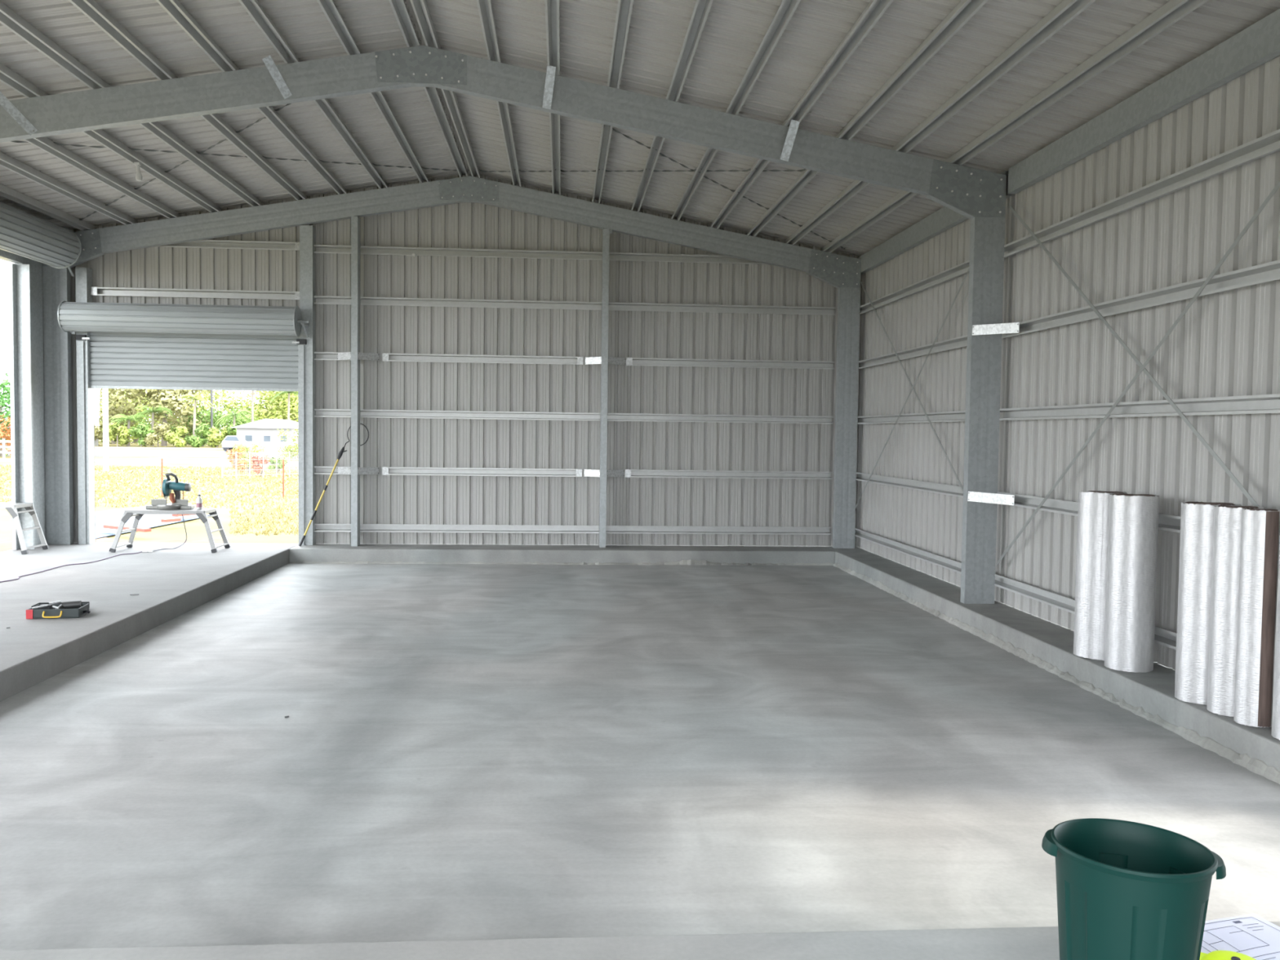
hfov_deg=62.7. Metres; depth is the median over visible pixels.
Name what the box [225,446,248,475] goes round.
shrub
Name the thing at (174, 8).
purlin
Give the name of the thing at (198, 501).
bottle
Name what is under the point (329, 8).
purlin
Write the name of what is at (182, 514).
lead
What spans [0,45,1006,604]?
frame
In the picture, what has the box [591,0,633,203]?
purlin
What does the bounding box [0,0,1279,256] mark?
ceiling
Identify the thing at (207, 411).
broadleaf tree
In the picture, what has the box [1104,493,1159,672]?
roll
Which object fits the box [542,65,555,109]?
brace
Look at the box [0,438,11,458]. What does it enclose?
rail fence
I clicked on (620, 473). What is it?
brace
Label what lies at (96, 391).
pole
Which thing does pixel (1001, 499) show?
brace
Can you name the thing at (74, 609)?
tool case
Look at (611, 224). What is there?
cleat
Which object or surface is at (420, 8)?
purlin
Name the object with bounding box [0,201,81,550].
door
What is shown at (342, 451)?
pole
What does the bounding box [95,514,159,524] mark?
metal sheet
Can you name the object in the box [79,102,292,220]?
brace
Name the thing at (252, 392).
palm tree
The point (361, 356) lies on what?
brace
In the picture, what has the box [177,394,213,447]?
palm tree
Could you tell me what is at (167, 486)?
saw
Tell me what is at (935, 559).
beam
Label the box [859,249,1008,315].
beam
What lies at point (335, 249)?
girt
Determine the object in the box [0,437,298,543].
ground
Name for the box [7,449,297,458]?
road
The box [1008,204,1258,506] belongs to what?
brace
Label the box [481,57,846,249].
brace
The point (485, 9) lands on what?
purlin
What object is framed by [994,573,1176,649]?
beam
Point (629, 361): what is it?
beam
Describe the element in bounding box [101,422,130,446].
bush
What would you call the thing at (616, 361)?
brace
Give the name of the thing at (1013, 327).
brace
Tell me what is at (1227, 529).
roll
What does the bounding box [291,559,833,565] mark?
trim
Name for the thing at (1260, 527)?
roll
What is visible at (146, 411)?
palm tree
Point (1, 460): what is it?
footpath
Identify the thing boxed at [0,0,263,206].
purlin
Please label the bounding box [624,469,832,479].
beam
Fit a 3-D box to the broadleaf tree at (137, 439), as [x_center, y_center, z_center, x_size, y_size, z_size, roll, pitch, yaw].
[-58.943,-9.806,122.209,10.529,12.367,9.596,1,3,-4]
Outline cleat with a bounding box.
[609,222,612,234]
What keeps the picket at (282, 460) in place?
on the ground
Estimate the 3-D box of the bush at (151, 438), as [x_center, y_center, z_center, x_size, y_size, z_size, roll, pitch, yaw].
[-45.571,-4.340,99.206,2.589,2.470,2.386,1,3,-4]
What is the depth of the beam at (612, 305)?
15.73 m
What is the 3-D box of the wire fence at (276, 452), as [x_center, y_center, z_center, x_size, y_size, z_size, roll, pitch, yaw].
[-14.547,-0.601,40.545,0.044,1.000,3.450,3,3,38]
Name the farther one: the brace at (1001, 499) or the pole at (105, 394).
the pole at (105, 394)
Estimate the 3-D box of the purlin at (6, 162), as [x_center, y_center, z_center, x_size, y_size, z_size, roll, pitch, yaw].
[-6.640,-3.310,7.026,0.119,0.116,16.190,1,3,-4]
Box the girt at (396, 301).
[360,296,601,310]
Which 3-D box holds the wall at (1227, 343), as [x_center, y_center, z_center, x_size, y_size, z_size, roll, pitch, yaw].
[3.963,-0.825,7.854,0.030,4.436,16.438,1,3,-4]
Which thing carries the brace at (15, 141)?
attached to the ceiling
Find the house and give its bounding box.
[231,418,297,451]
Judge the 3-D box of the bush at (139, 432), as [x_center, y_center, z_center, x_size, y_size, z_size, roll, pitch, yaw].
[-47.066,-4.326,99.258,2.354,2.457,1.744,1,3,-4]
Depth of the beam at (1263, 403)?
7.93 m
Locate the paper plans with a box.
[1200,914,1279,959]
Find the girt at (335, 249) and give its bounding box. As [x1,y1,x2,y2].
[314,244,351,253]
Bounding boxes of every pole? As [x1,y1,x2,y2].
[93,388,100,445]
[102,388,109,471]
[210,390,213,446]
[298,446,346,546]
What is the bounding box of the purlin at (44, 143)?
[24,136,181,218]
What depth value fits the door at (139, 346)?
15.05 m
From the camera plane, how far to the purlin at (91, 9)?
9.68 m
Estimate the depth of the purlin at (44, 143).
12.53 m
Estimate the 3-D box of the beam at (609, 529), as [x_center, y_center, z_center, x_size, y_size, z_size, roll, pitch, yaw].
[1.170,0.755,15.874,3.475,0.119,0.102,1,3,-4]
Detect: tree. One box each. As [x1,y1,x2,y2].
[0,372,11,456]
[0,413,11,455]
[98,388,137,444]
[98,389,151,444]
[98,391,177,443]
[108,388,210,445]
[109,413,153,446]
[129,404,174,446]
[150,390,228,444]
[170,403,231,446]
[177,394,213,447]
[202,404,258,445]
[204,390,284,425]
[213,408,250,426]
[231,390,269,422]
[241,391,297,419]
[256,391,297,422]
[270,391,297,419]
[275,425,297,460]
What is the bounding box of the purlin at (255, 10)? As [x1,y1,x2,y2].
[238,0,388,188]
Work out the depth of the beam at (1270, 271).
7.85 m
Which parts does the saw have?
handle, motor, hinge arm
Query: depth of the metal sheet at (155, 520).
20.18 m
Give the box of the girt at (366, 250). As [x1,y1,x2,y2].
[360,245,602,260]
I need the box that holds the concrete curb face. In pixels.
[832,563,1279,784]
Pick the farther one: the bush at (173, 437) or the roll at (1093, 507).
the bush at (173, 437)
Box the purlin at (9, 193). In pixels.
[0,183,96,231]
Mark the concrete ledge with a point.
(1038, 943)
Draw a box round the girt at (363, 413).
[360,409,600,421]
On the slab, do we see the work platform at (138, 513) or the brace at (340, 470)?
the work platform at (138, 513)
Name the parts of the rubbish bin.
handle, handle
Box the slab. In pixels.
[0,542,298,702]
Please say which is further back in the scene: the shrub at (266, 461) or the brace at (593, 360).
the shrub at (266, 461)
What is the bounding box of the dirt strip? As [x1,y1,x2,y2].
[0,537,237,551]
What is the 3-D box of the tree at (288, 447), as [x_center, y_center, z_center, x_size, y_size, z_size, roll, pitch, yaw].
[-20.343,-2.280,62.422,2.450,2.630,2.224,1,3,-4]
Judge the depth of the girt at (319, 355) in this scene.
15.32 m
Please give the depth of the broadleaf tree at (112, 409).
104.70 m
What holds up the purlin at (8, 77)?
on the frame
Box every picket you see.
[161,458,163,497]
[282,459,284,497]
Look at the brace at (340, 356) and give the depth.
15.19 m
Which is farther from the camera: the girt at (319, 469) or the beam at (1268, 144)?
the girt at (319, 469)
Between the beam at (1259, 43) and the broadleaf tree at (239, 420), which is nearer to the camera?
the beam at (1259, 43)
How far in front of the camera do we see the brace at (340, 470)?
15.27 m
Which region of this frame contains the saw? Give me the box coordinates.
[145,472,195,510]
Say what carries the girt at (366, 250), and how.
attached to the wall at (385, 329)
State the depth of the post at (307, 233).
15.19 m
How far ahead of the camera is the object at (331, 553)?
15.17 m
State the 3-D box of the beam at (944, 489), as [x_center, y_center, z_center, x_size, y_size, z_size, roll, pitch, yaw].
[3.473,0.051,13.405,0.102,0.119,5.260,1,3,-4]
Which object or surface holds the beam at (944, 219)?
attached to the frame at (978, 195)
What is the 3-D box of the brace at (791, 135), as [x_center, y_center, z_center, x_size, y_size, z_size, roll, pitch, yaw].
[1.461,-3.309,10.236,0.075,0.358,0.240,0,3,-24]
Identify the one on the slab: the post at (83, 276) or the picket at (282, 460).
the post at (83, 276)
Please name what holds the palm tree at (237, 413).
on the ground
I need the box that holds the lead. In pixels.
[153,514,186,551]
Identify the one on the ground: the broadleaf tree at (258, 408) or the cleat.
the broadleaf tree at (258, 408)
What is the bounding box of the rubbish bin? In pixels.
[1041,817,1226,959]
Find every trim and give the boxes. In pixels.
[13,257,45,545]
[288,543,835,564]
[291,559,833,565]
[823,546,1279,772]
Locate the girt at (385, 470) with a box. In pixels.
[382,466,582,476]
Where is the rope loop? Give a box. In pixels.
[343,422,368,450]
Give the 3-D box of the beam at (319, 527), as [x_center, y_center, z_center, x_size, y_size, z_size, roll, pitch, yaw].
[-4.472,0.701,15.453,0.610,0.119,0.102,1,3,-4]
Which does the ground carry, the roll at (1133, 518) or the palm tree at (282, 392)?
the palm tree at (282, 392)
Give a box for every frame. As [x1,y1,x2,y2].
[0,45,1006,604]
[42,176,861,548]
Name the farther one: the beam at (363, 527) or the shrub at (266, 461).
the shrub at (266, 461)
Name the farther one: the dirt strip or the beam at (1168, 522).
the dirt strip
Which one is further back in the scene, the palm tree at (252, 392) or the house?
the palm tree at (252, 392)
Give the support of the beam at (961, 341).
attached to the wall at (1227, 343)
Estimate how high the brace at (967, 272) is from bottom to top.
3.426 m
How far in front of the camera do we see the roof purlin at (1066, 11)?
8.57 m
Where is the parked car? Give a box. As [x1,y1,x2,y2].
[222,435,250,450]
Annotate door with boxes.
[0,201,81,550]
[57,301,311,545]
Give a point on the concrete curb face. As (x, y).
(1256, 766)
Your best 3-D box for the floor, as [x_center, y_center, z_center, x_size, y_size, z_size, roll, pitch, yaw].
[-0.619,1.623,9.335,7.840,0.295,11.613,1,3,-4]
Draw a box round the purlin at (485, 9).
[476,0,521,186]
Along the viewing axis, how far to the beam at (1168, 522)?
9.41 m
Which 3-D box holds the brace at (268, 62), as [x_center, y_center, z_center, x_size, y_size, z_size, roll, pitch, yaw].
[-3.405,-3.780,9.853,0.039,0.351,0.304,3,3,35]
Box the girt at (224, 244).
[157,240,299,250]
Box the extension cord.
[0,549,153,582]
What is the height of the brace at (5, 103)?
0.361 m
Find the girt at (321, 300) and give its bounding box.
[314,295,351,304]
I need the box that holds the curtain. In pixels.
[89,332,299,388]
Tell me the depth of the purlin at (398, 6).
11.75 m
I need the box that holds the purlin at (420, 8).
[409,0,480,177]
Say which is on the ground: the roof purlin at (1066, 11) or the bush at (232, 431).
the bush at (232, 431)
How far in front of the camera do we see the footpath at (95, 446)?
92.55 m
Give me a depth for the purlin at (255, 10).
11.10 m
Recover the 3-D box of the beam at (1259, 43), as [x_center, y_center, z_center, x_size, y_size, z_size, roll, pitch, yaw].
[4.098,-2.744,5.269,0.078,0.248,10.450,1,3,-4]
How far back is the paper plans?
3.55 m
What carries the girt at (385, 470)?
attached to the wall at (385, 329)
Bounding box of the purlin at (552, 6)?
[544,0,560,195]
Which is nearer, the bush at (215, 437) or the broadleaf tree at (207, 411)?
the bush at (215, 437)
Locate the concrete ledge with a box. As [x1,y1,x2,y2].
[0,921,1279,959]
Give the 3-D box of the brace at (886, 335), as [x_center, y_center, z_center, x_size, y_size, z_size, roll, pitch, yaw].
[3.438,-1.190,13.271,0.002,3.336,4.868,1,3,-4]
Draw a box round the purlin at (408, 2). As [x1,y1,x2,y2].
[406,0,470,171]
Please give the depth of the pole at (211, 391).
104.60 m
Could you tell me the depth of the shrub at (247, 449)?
44.08 m
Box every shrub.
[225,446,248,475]
[231,441,265,472]
[250,454,270,476]
[266,457,288,472]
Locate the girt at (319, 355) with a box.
[314,351,351,360]
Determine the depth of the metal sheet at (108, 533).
19.59 m
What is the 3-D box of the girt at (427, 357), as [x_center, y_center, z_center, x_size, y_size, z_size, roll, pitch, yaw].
[-2.305,-1.784,15.499,2.930,0.119,0.106,1,3,-4]
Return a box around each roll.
[1073,490,1127,660]
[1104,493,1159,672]
[1174,501,1240,705]
[1206,504,1263,716]
[1233,507,1279,728]
[1271,534,1279,740]
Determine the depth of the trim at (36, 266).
14.67 m
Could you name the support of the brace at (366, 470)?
attached to the post at (355, 220)
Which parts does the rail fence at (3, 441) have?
post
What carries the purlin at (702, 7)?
on the frame
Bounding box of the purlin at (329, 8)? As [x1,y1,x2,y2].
[316,0,428,182]
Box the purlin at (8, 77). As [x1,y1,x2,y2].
[0,62,222,212]
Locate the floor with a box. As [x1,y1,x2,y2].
[0,563,1279,950]
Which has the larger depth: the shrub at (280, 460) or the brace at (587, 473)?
the shrub at (280, 460)
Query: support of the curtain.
hanging from the door at (139, 346)
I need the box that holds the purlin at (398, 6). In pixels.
[388,0,467,177]
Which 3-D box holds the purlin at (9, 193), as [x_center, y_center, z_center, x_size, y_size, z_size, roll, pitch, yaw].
[-7.220,-3.216,6.987,0.119,0.116,16.190,1,3,-4]
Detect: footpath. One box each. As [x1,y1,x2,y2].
[0,458,297,464]
[94,446,222,448]
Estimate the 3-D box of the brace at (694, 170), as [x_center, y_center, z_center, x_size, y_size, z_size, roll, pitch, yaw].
[0.532,-3.830,12.964,7.186,1.017,0.026,3,3,37]
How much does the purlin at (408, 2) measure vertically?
0.060 m
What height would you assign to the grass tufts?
0.095 m
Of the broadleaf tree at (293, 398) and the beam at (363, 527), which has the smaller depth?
the beam at (363, 527)
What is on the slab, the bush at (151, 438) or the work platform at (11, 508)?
the work platform at (11, 508)
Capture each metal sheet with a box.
[95,502,191,515]
[95,512,123,519]
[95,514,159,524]
[95,514,172,528]
[95,514,196,533]
[95,514,209,538]
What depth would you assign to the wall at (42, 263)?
15.05 m
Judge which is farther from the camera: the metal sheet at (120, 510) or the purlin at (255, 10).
the metal sheet at (120, 510)
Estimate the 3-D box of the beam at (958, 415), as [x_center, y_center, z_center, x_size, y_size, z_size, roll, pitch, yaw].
[3.484,-0.786,13.368,0.102,0.119,5.260,1,3,-4]
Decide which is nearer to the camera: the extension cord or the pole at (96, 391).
the extension cord
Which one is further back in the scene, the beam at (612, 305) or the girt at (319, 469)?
the beam at (612, 305)
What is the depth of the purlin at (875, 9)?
9.04 m
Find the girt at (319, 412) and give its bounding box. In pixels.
[314,408,351,417]
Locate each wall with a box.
[41,262,45,534]
[70,171,862,546]
[856,55,1279,670]
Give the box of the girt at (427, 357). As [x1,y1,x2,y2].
[382,352,583,364]
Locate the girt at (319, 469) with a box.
[314,466,351,475]
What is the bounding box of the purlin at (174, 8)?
[155,0,347,194]
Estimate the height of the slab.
0.500 m
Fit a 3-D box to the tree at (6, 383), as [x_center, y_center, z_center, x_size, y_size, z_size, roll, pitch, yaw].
[-38.385,-3.909,62.953,4.778,5.481,4.621,1,3,-4]
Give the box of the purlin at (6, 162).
[0,151,137,224]
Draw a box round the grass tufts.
[0,464,298,535]
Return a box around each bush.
[94,425,102,440]
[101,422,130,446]
[127,422,154,446]
[143,422,170,447]
[163,425,187,447]
[184,422,211,447]
[206,425,227,447]
[225,425,236,437]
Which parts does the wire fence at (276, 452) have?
fence post, fence post, fence post, fence post, fence post, fence post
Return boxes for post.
[75,267,95,544]
[299,225,315,545]
[351,216,360,546]
[599,228,609,547]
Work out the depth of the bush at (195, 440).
99.10 m
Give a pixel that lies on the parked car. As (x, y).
(227, 442)
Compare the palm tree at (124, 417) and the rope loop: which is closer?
the rope loop
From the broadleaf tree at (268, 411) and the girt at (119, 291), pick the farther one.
the broadleaf tree at (268, 411)
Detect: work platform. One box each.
[0,502,48,554]
[109,507,231,552]
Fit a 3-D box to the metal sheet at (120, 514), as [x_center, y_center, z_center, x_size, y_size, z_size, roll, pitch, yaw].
[-10.671,0.691,21.991,0.550,0.022,4.462,1,3,4]
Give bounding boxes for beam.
[314,524,351,532]
[360,524,599,533]
[605,525,831,534]
[607,413,833,424]
[608,252,767,264]
[608,302,835,315]
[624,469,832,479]
[626,357,835,368]
[854,528,999,581]
[856,170,1012,275]
[856,472,963,497]
[857,410,1004,424]
[858,333,1006,368]
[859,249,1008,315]
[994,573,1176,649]
[996,491,1180,533]
[999,393,1279,420]
[1001,259,1279,338]
[1004,128,1279,257]
[1008,8,1279,194]
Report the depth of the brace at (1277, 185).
7.81 m
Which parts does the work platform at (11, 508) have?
leg, leg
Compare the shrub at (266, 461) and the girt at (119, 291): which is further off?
the shrub at (266, 461)
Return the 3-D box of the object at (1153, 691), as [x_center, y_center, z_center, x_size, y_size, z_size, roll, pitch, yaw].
[3.539,1.545,10.000,0.550,0.500,12.330,1,3,-4]
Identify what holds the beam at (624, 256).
attached to the wall at (385, 329)
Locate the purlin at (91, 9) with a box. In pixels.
[68,0,306,199]
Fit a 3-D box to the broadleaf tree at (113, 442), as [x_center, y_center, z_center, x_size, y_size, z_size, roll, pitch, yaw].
[-56.594,-7.488,113.057,8.445,7.535,6.816,1,3,-4]
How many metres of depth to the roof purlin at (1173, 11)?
8.30 m
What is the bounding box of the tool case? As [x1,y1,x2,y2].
[26,600,90,618]
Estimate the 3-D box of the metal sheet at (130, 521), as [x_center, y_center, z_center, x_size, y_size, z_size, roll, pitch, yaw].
[-9.972,0.780,20.731,0.550,0.022,5.016,1,3,1]
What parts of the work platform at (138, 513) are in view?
leg, leg, leg, leg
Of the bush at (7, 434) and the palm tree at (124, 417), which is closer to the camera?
the bush at (7, 434)
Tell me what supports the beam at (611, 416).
attached to the wall at (385, 329)
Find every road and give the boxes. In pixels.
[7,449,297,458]
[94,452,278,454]
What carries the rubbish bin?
on the concrete ledge
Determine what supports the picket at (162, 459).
on the ground
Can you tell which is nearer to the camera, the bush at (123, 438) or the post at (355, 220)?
the post at (355, 220)
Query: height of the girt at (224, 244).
0.119 m
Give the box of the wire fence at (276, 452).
[221,451,297,478]
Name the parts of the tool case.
corner panel, handle, lid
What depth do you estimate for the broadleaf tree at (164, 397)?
102.97 m
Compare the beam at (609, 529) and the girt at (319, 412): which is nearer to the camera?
the girt at (319, 412)
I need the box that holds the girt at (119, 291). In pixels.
[90,286,299,299]
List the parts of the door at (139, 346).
rail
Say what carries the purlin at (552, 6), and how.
on the frame
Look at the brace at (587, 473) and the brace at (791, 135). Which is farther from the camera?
the brace at (587, 473)
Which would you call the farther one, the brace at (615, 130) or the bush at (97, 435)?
the bush at (97, 435)
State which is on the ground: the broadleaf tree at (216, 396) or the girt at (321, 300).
the broadleaf tree at (216, 396)
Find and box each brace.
[0,91,37,135]
[11,140,457,171]
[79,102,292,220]
[262,55,292,99]
[337,351,351,359]
[337,466,351,474]
[357,351,379,360]
[357,466,378,475]
[480,168,805,172]
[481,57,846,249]
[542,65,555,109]
[583,469,599,476]
[585,356,601,364]
[606,469,624,477]
[608,356,626,364]
[780,119,799,161]
[854,268,968,510]
[860,280,963,491]
[967,491,1014,505]
[972,322,1019,335]
[995,180,1279,565]
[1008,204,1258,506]
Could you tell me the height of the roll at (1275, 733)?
1.289 m
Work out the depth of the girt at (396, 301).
15.46 m
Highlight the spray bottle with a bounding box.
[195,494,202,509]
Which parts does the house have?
pane, pane, pane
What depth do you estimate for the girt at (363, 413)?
15.54 m
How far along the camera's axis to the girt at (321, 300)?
15.31 m
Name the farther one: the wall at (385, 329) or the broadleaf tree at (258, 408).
the broadleaf tree at (258, 408)

